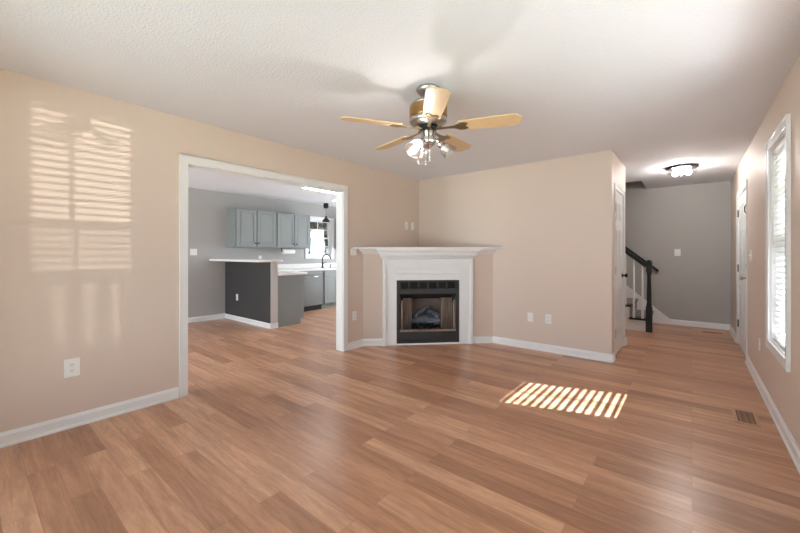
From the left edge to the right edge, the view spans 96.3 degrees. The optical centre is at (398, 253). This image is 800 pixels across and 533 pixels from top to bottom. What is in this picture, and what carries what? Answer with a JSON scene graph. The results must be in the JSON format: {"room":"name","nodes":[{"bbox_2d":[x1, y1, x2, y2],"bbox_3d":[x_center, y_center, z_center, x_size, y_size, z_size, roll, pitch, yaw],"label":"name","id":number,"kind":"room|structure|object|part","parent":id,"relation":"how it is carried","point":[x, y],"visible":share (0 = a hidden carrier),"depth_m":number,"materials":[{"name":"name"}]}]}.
{"room":"living room","nodes":[
{"label":"living room","id":0,"kind":"room"},
{"bbox_2d":[0,69,418,432],"bbox_3d":[-0.509,0.025,4.919,0.120,2.440,8.967,0,0,39],"label":"wall","id":1,"kind":"structure","parent":0,"point":[89,182],"depth_m":2.70,"materials":[{"name":"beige paint"}]},
{"bbox_2d":[64,357,79,377],"bbox_3d":[-2.345,0.817,2.574,0.009,0.130,0.088,0,0,39],"label":"wall outlet","id":2,"kind":"object","parent":1,"relation":"attached to","point":[71,366],"visible":1,"depth_m":2.57,"materials":[{"name":"white plastic"}]},
{"bbox_2d":[0,339,363,447],"bbox_3d":[-1.707,1.199,3.344,0.022,0.092,3.912,0,0,39],"label":"baseboard","id":3,"kind":"structure","parent":1,"relation":"attached to","point":[15,436],"depth_m":2.63,"materials":[{"name":"white paint"}]},
{"bbox_2d":[179,153,347,397],"bbox_3d":[-1.328,0.187,3.902,0.144,2.116,1.961,0,0,39],"label":"trim","id":4,"kind":"structure","parent":1,"relation":"attached to","point":[185,161],"depth_m":3.50,"materials":[{"name":"white paint"}]},
{"bbox_2d":[350,248,355,254],"bbox_3d":[-0.592,-0.027,4.700,0.029,0.090,0.090,0,0,39],"label":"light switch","id":5,"kind":"object","parent":1,"relation":"attached to","point":[352,250],"visible":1,"depth_m":4.68,"materials":[{"name":"white plastic"}]},
{"bbox_2d":[352,311,355,320],"bbox_3d":[-0.582,0.815,4.728,0.009,0.118,0.072,0,0,39],"label":"wall outlet","id":6,"kind":"object","parent":1,"relation":"attached to","point":[353,312],"visible":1,"depth_m":4.72,"materials":[{"name":"white plastic"}]},
{"bbox_2d":[188,188,335,317],"bbox_3d":[-3.458,0.025,6.979,0.120,2.440,8.420,0,0,39],"label":"wall","id":7,"kind":"structure","parent":0,"point":[207,210],"depth_m":6.86,"materials":[{"name":"grey paint"}]},
{"bbox_2d":[190,249,196,254],"bbox_3d":[-3.735,-0.035,6.534,0.016,0.118,0.118,0,0,39],"label":"light switch","id":8,"kind":"object","parent":7,"relation":"attached to","point":[192,251],"visible":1,"depth_m":6.53,"materials":[{"name":"white plastic"}]},
{"bbox_2d":[227,208,275,247],"bbox_3d":[-2.937,-0.503,7.222,0.378,0.753,0.875,0,0,39],"label":"upper cabinet","id":9,"kind":"object","parent":7,"relation":"attached to","point":[246,228],"visible":1,"depth_m":7.04,"materials":[{"name":"grey paint"}]},
{"bbox_3d":[-2.957,-0.504,6.970,0.028,0.711,0.409,0,0,39],"label":"door","id":10,"kind":"part","parent":9,"relation":"part of","materials":[{"name":"grey paint"}]},
{"bbox_3d":[-2.691,-0.504,7.295,0.028,0.711,0.409,0,0,39],"label":"door","id":11,"kind":"part","parent":9,"relation":"part of","materials":[{"name":"grey paint"}]},
{"bbox_2d":[276,212,309,247],"bbox_3d":[-2.385,-0.503,7.896,0.378,0.753,0.862,0,0,39],"label":"upper cabinet","id":12,"kind":"object","parent":7,"relation":"attached to","point":[292,230],"visible":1,"depth_m":7.75,"materials":[{"name":"grey paint"}]},
{"bbox_3d":[-2.403,-0.504,7.647,0.028,0.711,0.409,0,0,39],"label":"door","id":13,"kind":"part","parent":12,"relation":"part of","materials":[{"name":"grey paint"}]},
{"bbox_2d":[281,248,294,253],"bbox_3d":[-2.417,-0.063,7.846,0.114,0.126,0.336,0,0,39],"label":"paper towel holder","id":14,"kind":"object","parent":12,"relation":"attached to","point":[283,251],"visible":1,"depth_m":7.79,"materials":[{"name":"white metal"}]},
{"bbox_3d":[-2.140,-0.504,7.968,0.028,0.711,0.399,0,0,39],"label":"door","id":15,"kind":"part","parent":12,"relation":"part of","materials":[{"name":"grey paint"}]},
{"bbox_2d":[305,216,333,258],"bbox_3d":[-1.964,-0.390,8.786,0.143,1.019,0.878,0,0,39],"label":"window","id":16,"kind":"structure","parent":7,"relation":"in","point":[330,225],"depth_m":8.92,"materials":[{"name":"white paint"}]},
{"bbox_3d":[-1.973,-0.187,8.794,0.018,0.441,0.706,0,0,39],"label":"sash","id":17,"kind":"part","parent":16,"relation":"part of","materials":[{"name":"white paint"}]},
{"bbox_3d":[-1.990,-0.592,8.808,0.018,0.441,0.706,0,0,39],"label":"sash","id":18,"kind":"part","parent":16,"relation":"part of","materials":[{"name":"white paint"}]},
{"bbox_2d":[0,307,799,532],"bbox_3d":[-0.318,1.305,4.762,7.789,0.120,9.207,0,0,39],"label":"floor","id":19,"kind":"structure","parent":0,"point":[280,429],"depth_m":2.33,"materials":[{"name":"laminate"}]},
{"bbox_2d":[278,275,303,326],"bbox_3d":[-2.236,0.809,6.558,0.916,0.873,0.533,0,0,39],"label":"base cabinet","id":20,"kind":"object","parent":19,"relation":"on","point":[290,287],"visible":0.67,"depth_m":6.26,"materials":[{"name":"grey paint"}]},
{"bbox_2d":[278,263,335,275],"bbox_3d":[-1.523,0.300,7.955,1.636,0.144,3.598,0,0,39],"label":"countertop","id":21,"kind":"structure","parent":20,"relation":"on","point":[283,269],"depth_m":8.06,"materials":[{"name":"white stone"}]},
{"bbox_2d":[301,271,322,311],"bbox_3d":[-2.097,0.809,7.990,0.646,0.873,0.600,0,0,39],"label":"dishwasher","id":22,"kind":"object","parent":19,"relation":"on","point":[313,281],"visible":0.58,"depth_m":7.85,"materials":[{"name":"silver metal"}]},
{"bbox_3d":[-1.912,0.421,7.838,0.065,0.088,0.596,0,0,39],"label":"control panel","id":23,"kind":"part","parent":22,"relation":"part of","materials":[{"name":"silver metal"}]},
{"bbox_3d":[-1.931,1.188,7.854,0.015,0.109,0.596,0,0,39],"label":"kick plate","id":24,"kind":"part","parent":22,"relation":"part of","materials":[{"name":"black metal"}]},
{"bbox_3d":[-1.912,0.800,7.838,0.065,0.660,0.596,0,0,39],"label":"door","id":25,"kind":"part","parent":22,"relation":"part of","materials":[{"name":"silver metal"}]},
{"bbox_2d":[322,270,335,308],"bbox_3d":[-1.643,0.809,8.569,0.673,0.873,0.860,0,0,39],"label":"base cabinet","id":26,"kind":"object","parent":19,"relation":"on","point":[329,276],"visible":0.27,"depth_m":8.19,"materials":[{"name":"grey paint"}]},
{"bbox_3d":[-1.547,0.460,8.226,0.028,0.140,0.399,0,0,39],"label":"drawer","id":27,"kind":"part","parent":26,"relation":"part of","materials":[{"name":"grey paint"}]},
{"bbox_3d":[-1.547,0.832,8.226,0.028,0.573,0.399,0,0,39],"label":"door","id":28,"kind":"part","parent":26,"relation":"part of","materials":[{"name":"grey paint"}]},
{"bbox_2d":[397,280,458,344],"bbox_3d":[0.388,0.804,5.146,0.869,0.882,0.438,0,0,-6],"label":"gas fireplace","id":29,"kind":"object","parent":19,"relation":"on","point":[412,295],"visible":0.98,"depth_m":4.96,"materials":[{"name":"black metal"}]},
{"bbox_2d":[402,298,411,329],"bbox_3d":[0.117,0.835,4.966,0.132,0.450,0.042,0,0,-6],"label":"curtain","id":30,"kind":"object","parent":29,"relation":"hanging from","point":[406,302],"depth_m":4.97,"materials":[{"name":"brown metal"}]},
{"bbox_2d":[412,305,439,328],"bbox_3d":[0.389,0.912,5.166,0.521,0.334,0.268,0,0,-6],"label":"log","id":31,"kind":"object","parent":29,"relation":"in","point":[432,317],"visible":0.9,"depth_m":5.09,"materials":[{"name":"ceramic"}]},
{"bbox_3d":[0.408,1.135,4.951,0.785,0.130,0.029,0,0,-6],"label":"panel","id":32,"kind":"part","parent":29,"relation":"part of","materials":[{"name":"black metal"}]},
{"bbox_2d":[401,282,454,288],"bbox_3d":[0.407,0.435,4.961,0.763,0.090,0.030,0,0,-6],"label":"grille","id":33,"kind":"object","parent":29,"relation":"attached to","point":[404,285],"depth_m":4.96,"materials":[{"name":"black metal"}]},
{"bbox_2d":[400,294,455,301],"bbox_3d":[0.388,0.610,5.155,0.785,0.160,0.420,0,0,-6],"label":"hood","id":34,"kind":"object","parent":29,"relation":"attached to","point":[403,297],"depth_m":5.01,"materials":[{"name":"black metal"}]},
{"bbox_2d":[440,297,451,328],"bbox_3d":[0.669,0.835,5.021,0.172,0.450,0.042,0,0,-6],"label":"curtain","id":35,"kind":"object","parent":29,"relation":"hanging from","point":[445,302],"depth_m":5.02,"materials":[{"name":"brown metal"}]},
{"bbox_2d":[625,249,671,332],"bbox_3d":[3.286,-0.132,6.921,3.134,2.754,1.056,0,0,39],"label":"staircase","id":36,"kind":"structure","parent":19,"relation":"on","point":[640,314],"depth_m":5.86,"materials":[{"name":"white paint"}]},
{"bbox_3d":[3.572,-0.243,6.064,1.056,0.916,0.060,0,0,39],"label":"handrail","id":37,"kind":"part","parent":36,"relation":"part of","materials":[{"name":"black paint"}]},
{"bbox_3d":[3.995,0.670,5.717,0.092,1.150,0.092,0,0,39],"label":"newel post","id":38,"kind":"part","parent":36,"relation":"part of","materials":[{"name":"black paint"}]},
{"bbox_2d":[701,331,722,334],"bbox_3d":[4.940,1.242,5.648,0.264,0.007,0.120,0,0,39],"label":"floor vent","id":39,"kind":"object","parent":19,"relation":"in","point":[701,331],"visible":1,"depth_m":5.65,"materials":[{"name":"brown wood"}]},
{"bbox_2d":[731,408,760,427],"bbox_3d":[2.638,1.242,2.725,0.144,0.007,0.300,0,0,39],"label":"floor vent","id":40,"kind":"object","parent":19,"relation":"in","point":[740,416],"visible":1,"depth_m":2.71,"materials":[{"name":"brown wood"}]},
{"bbox_2d":[0,0,799,206],"bbox_3d":[-0.318,-1.305,4.762,7.789,0.220,9.207,0,0,39],"label":"ceiling","id":41,"kind":"structure","parent":0,"point":[658,85],"depth_m":2.29,"materials":[{"name":"white paint"}]},
{"bbox_2d":[301,187,335,193],"bbox_3d":[-1.379,-1.172,6.556,0.170,0.043,0.840,0,0,39],"label":"ceiling light panel","id":42,"kind":"object","parent":41,"relation":"attached to","point":[301,187],"visible":0.23,"depth_m":6.50,"materials":[{"name":"white paint"}]},
{"bbox_2d":[322,203,329,221],"bbox_3d":[-1.717,-0.977,8.480,0.176,0.434,0.176,0,0,39],"label":"pendant lamp","id":43,"kind":"object","parent":41,"relation":"hanging from","point":[326,205],"visible":1,"depth_m":8.43,"materials":[{"name":"brown metal"}]},
{"bbox_2d":[340,83,520,165],"bbox_3d":[0.230,-0.910,2.627,1.226,0.567,1.192,0,0,39],"label":"ceiling fan","id":44,"kind":"object","parent":41,"relation":"hanging from","point":[428,113],"visible":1,"depth_m":2.50,"materials":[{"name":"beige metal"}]},
{"bbox_3d":[-0.188,-0.905,2.454,0.420,0.008,0.142,0,11,-19],"label":"blade","id":45,"kind":"part","parent":44,"relation":"part of","materials":[{"name":"brown wood"}]},
{"bbox_3d":[-0.040,-0.905,2.931,0.142,0.008,0.420,-14,8,-36],"label":"blade","id":46,"kind":"part","parent":44,"relation":"part of","materials":[{"name":"brown wood"}]},
{"bbox_2d":[416,139,423,146],"bbox_3d":[0.150,-0.783,2.525,0.053,0.056,0.056,0,0,39],"label":"bulb","id":47,"kind":"object","parent":44,"relation":"attached to","point":[419,142],"depth_m":2.51,"materials":[{"name":"white glass"}]},
{"bbox_3d":[0.214,-0.946,2.590,0.274,0.055,0.274,0,0,39],"label":"motor","id":48,"kind":"part","parent":44,"relation":"part of","materials":[{"name":"silver metal"}]},
{"bbox_3d":[0.219,-0.905,2.165,0.142,0.008,0.420,11,0,-1],"label":"blade","id":49,"kind":"part","parent":44,"relation":"part of","materials":[{"name":"brown wood"}]},
{"bbox_2d":[437,141,444,148],"bbox_3d":[0.303,-0.783,2.568,0.056,0.056,0.056,0,0,39],"label":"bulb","id":50,"kind":"object","parent":44,"relation":"attached to","point":[440,144],"depth_m":2.55,"materials":[{"name":"white glass"}]},
{"bbox_3d":[0.336,-0.751,2.561,0.055,0.055,0.033,0,0,33],"label":"bulb","id":51,"kind":"part","parent":44,"relation":"part of","materials":[{"name":"white glass"}]},
{"bbox_3d":[0.460,-0.905,2.937,0.142,0.008,0.420,-13,-8,35],"label":"blade","id":52,"kind":"part","parent":44,"relation":"part of","materials":[{"name":"brown wood"}]},
{"bbox_3d":[0.620,-0.905,2.464,0.420,0.008,0.142,0,-11,17],"label":"blade","id":53,"kind":"part","parent":44,"relation":"part of","materials":[{"name":"brown wood"}]},
{"bbox_2d":[665,163,698,176],"bbox_3d":[3.874,-1.123,4.906,0.364,0.141,0.364,0,0,39],"label":"flush ceiling light","id":54,"kind":"object","parent":41,"relation":"attached to","point":[681,168],"visible":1,"depth_m":4.86,"materials":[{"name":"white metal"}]},
{"bbox_3d":[3.822,-1.117,4.845,0.070,0.077,0.070,0,0,39],"label":"bulb","id":55,"kind":"part","parent":54,"relation":"part of","materials":[{"name":"white glass"}]},
{"bbox_3d":[3.953,-1.117,4.891,0.070,0.077,0.070,0,0,39],"label":"bulb","id":56,"kind":"part","parent":54,"relation":"part of","materials":[{"name":"white glass"}]},
{"bbox_2d":[363,254,492,338],"bbox_3d":[0.415,0.590,4.997,1.815,1.310,0.100,0,0,-6],"label":"wall","id":57,"kind":"structure","parent":0,"point":[372,263],"depth_m":4.88,"materials":[{"name":"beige paint"}]},
{"bbox_2d":[363,336,492,345],"bbox_3d":[0.421,1.199,4.936,1.831,0.092,0.022,0,0,-6],"label":"baseboard","id":58,"kind":"structure","parent":57,"relation":"attached to","point":[477,339],"depth_m":4.99,"materials":[{"name":"white paint"}]},
{"bbox_2d":[353,247,505,345],"bbox_3d":[0.383,0.577,5.323,2.087,1.337,1.040,0,0,-6],"label":"fireplace mantel","id":59,"kind":"object","parent":57,"relation":"attached to","point":[399,263],"visible":1,"depth_m":4.88,"materials":[{"name":"white paint"}]},
{"bbox_3d":[-0.123,0.795,4.881,0.191,0.900,0.021,0,0,-6],"label":"leg","id":60,"kind":"part","parent":59,"relation":"part of","materials":[{"name":"white paint"}]},
{"bbox_3d":[0.408,0.037,4.890,1.312,0.028,0.069,0,0,-6],"label":"dentil moulding","id":61,"kind":"part","parent":59,"relation":"part of","materials":[{"name":"white paint"}]},
{"bbox_3d":[0.410,0.240,4.916,0.893,0.080,0.016,0,0,-6],"label":"panel moulding","id":62,"kind":"part","parent":59,"relation":"part of","materials":[{"name":"white paint"}]},
{"bbox_3d":[0.423,-0.033,4.916,1.927,0.067,0.060,0,0,-6],"label":"cove moulding","id":63,"kind":"part","parent":59,"relation":"part of","materials":[{"name":"white paint"}]},
{"bbox_3d":[0.409,0.009,4.880,1.410,0.152,0.129,0,0,-6],"label":"crown moulding","id":64,"kind":"part","parent":59,"relation":"part of","materials":[{"name":"white paint"}]},
{"bbox_2d":[353,247,505,248],"bbox_3d":[0.383,-0.079,5.323,2.087,0.025,1.040,0,0,-6],"label":"shelf","id":65,"kind":"object","parent":59,"relation":"attached to","point":[353,247],"depth_m":4.80,"materials":[{"name":"white paint"}]},
{"bbox_3d":[0.935,0.795,4.987,0.182,0.900,0.021,0,0,-6],"label":"leg","id":66,"kind":"part","parent":59,"relation":"part of","materials":[{"name":"white paint"}]},
{"bbox_2d":[419,150,624,353],"bbox_3d":[1.732,0.025,5.402,2.737,2.440,1.085,0,0,39],"label":"wall","id":67,"kind":"structure","parent":0,"point":[545,214],"depth_m":4.61,"materials":[{"name":"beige paint"}]},
{"bbox_2d":[528,312,532,321],"bbox_3d":[1.727,0.828,4.699,0.072,0.118,0.008,0,0,39],"label":"cable plate","id":68,"kind":"object","parent":67,"relation":"attached to","point":[530,315],"visible":1,"depth_m":4.69,"materials":[{"name":"white plastic"}]},
{"bbox_2d":[546,314,550,323],"bbox_3d":[1.904,0.828,4.555,0.072,0.118,0.009,0,0,39],"label":"wall outlet","id":69,"kind":"object","parent":67,"relation":"attached to","point":[548,317],"visible":1,"depth_m":4.55,"materials":[{"name":"white plastic"}]},
{"bbox_2d":[493,336,626,362],"bbox_3d":[1.760,1.199,5.379,2.709,0.092,1.129,0,0,39],"label":"baseboard","id":70,"kind":"structure","parent":67,"relation":"attached to","point":[586,354],"depth_m":4.48,"materials":[{"name":"white paint"}]},
{"bbox_2d":[614,183,624,352],"bbox_3d":[2.763,0.200,4.587,0.131,2.092,0.792,0,0,39],"label":"trim","id":71,"kind":"structure","parent":67,"relation":"attached to","point":[617,187],"depth_m":4.41,"materials":[{"name":"white paint"}]},
{"bbox_2d":[616,191,627,353],"bbox_3d":[2.807,0.229,4.542,0.102,2.008,0.665,0,0,39],"label":"door","id":72,"kind":"structure","parent":67,"relation":"in","point":[619,198],"depth_m":4.60,"materials":[{"name":"white paint"}]},
{"bbox_2d":[625,181,730,323],"bbox_3d":[3.994,-1.255,7.104,4.082,5.000,0.120,0,0,39],"label":"wall","id":73,"kind":"structure","parent":0,"point":[694,219],"depth_m":6.24,"materials":[{"name":"grey paint"}]},
{"bbox_2d":[625,246,658,271],"bbox_3d":[4.038,-0.383,6.937,1.627,1.408,0.079,0,0,39],"label":"wall handrail","id":74,"kind":"object","parent":73,"relation":"attached to","point":[627,248],"visible":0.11,"depth_m":6.58,"materials":[{"name":"black wood"}]},
{"bbox_2d":[674,249,680,255],"bbox_3d":[4.889,-0.025,6.283,0.085,0.118,0.016,0,0,39],"label":"light switch","id":75,"kind":"object","parent":73,"relation":"attached to","point":[677,252],"visible":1,"depth_m":6.29,"materials":[{"name":"white plastic"}]},
{"bbox_2d":[672,319,730,329],"bbox_3d":[5.114,1.199,6.095,0.792,0.092,0.022,0,0,39],"label":"baseboard","id":76,"kind":"structure","parent":73,"relation":"attached to","point":[674,321],"depth_m":6.07,"materials":[{"name":"white paint"}]},
{"bbox_2d":[731,52,799,448],"bbox_3d":[2.778,0.025,2.506,0.140,2.440,8.537,0,0,39],"label":"wall","id":77,"kind":"structure","parent":0,"point":[783,387],"depth_m":2.94,"materials":[{"name":"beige paint"}]},
{"bbox_2d":[737,190,745,355],"bbox_3d":[4.364,0.228,4.567,0.102,2.010,1.030,0,0,39],"label":"door","id":78,"kind":"structure","parent":77,"relation":"in","point":[741,213],"depth_m":4.59,"materials":[{"name":"white paint"}]},
{"bbox_2d":[736,179,747,354],"bbox_3d":[4.415,0.194,4.515,0.151,2.107,1.178,0,0,39],"label":"trim","id":79,"kind":"structure","parent":77,"relation":"attached to","point":[744,186],"depth_m":4.79,"materials":[{"name":"white paint"}]},
{"bbox_2d":[729,325,799,473],"bbox_3d":[2.753,1.199,2.604,0.022,0.092,8.417,0,0,39],"label":"baseboard","id":80,"kind":"structure","parent":77,"relation":"attached to","point":[791,445],"depth_m":2.65,"materials":[{"name":"white paint"}]},
{"bbox_2d":[766,114,790,372],"bbox_3d":[2.823,-0.070,2.587,0.153,1.671,0.830,0,0,39],"label":"window","id":81,"kind":"structure","parent":77,"relation":"in","point":[783,130],"depth_m":2.84,"materials":[{"name":"white paint"}]},
{"bbox_2d":[774,137,784,349],"bbox_3d":[2.806,-0.071,2.601,0.064,1.513,0.664,0,0,39],"label":"window blind","id":82,"kind":"object","parent":81,"relation":"attached to","point":[779,150],"visible":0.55,"depth_m":2.74,"materials":[{"name":"white plastic"}]},
{"bbox_3d":[2.934,-0.057,2.783,0.002,1.461,0.002,0,0,39],"label":"ladder cord","id":83,"kind":"part","parent":82,"relation":"part of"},
{"bbox_3d":[2.812,0.677,2.596,0.048,0.017,0.664,0,0,39],"label":"rail","id":84,"kind":"part","parent":82,"relation":"part of","materials":[{"name":"white plastic"}]},
{"bbox_3d":[-2.710,0.689,6.522,1.617,1.112,0.120,0,0,39],"label":"wall","id":85,"kind":"structure","parent":0,"visible":0},
{"bbox_2d":[188,313,277,328],"bbox_3d":[-4.053,1.199,4.865,1.639,0.092,4.394,0,0,39],"label":"baseboard","id":86,"kind":"structure","parent":85,"relation":"attached to","point":[223,315],"depth_m":6.55,"materials":[{"name":"white paint"}]},
{"bbox_2d":[209,259,282,261],"bbox_3d":[-2.729,0.114,6.373,1.774,0.038,0.475,0,0,39],"label":"bar","id":87,"kind":"object","parent":85,"relation":"on","point":[229,260],"visible":1,"depth_m":6.10,"materials":[{"name":"white stone"}]},
{"bbox_2d":[225,261,270,322],"bbox_3d":[-2.751,0.648,6.473,1.612,1.025,0.008,0,0,39],"label":"panel","id":88,"kind":"object","parent":85,"relation":"attached to","point":[251,281],"depth_m":6.39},
{"bbox_2d":[271,262,277,322],"bbox_3d":[-2.084,0.648,6.004,0.008,1.025,0.128,0,0,39],"label":"trim","id":89,"kind":"structure","parent":85,"relation":"attached to","point":[274,265],"depth_m":6.00,"materials":[{"name":"grey paint"}]},
{"label":"outside","id":90,"kind":"structure","parent":0,"visible":0},
{"bbox_3d":[4.751,1.655,5.803,80.000,0.180,75.000,0,0,39],"label":"ground","id":91,"kind":"structure","parent":90,"visible":0},
{"bbox_2d":[308,222,327,253],"bbox_3d":[-2.475,-1.142,13.687,3.224,5.442,3.168,0,0,39],"label":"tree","id":92,"kind":"object","parent":91,"relation":"on","point":[313,233],"visible":0.05,"depth_m":13.20,"materials":[{"name":"green plant"}]},
{"bbox_2d":[308,222,327,253],"bbox_3d":[-6.186,-1.935,19.280,4.600,7.000,11.600,0,0,39],"label":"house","id":93,"kind":"structure","parent":91,"relation":"on","point":[321,231],"depth_m":18.68,"materials":[{"name":"white"}]}
]}

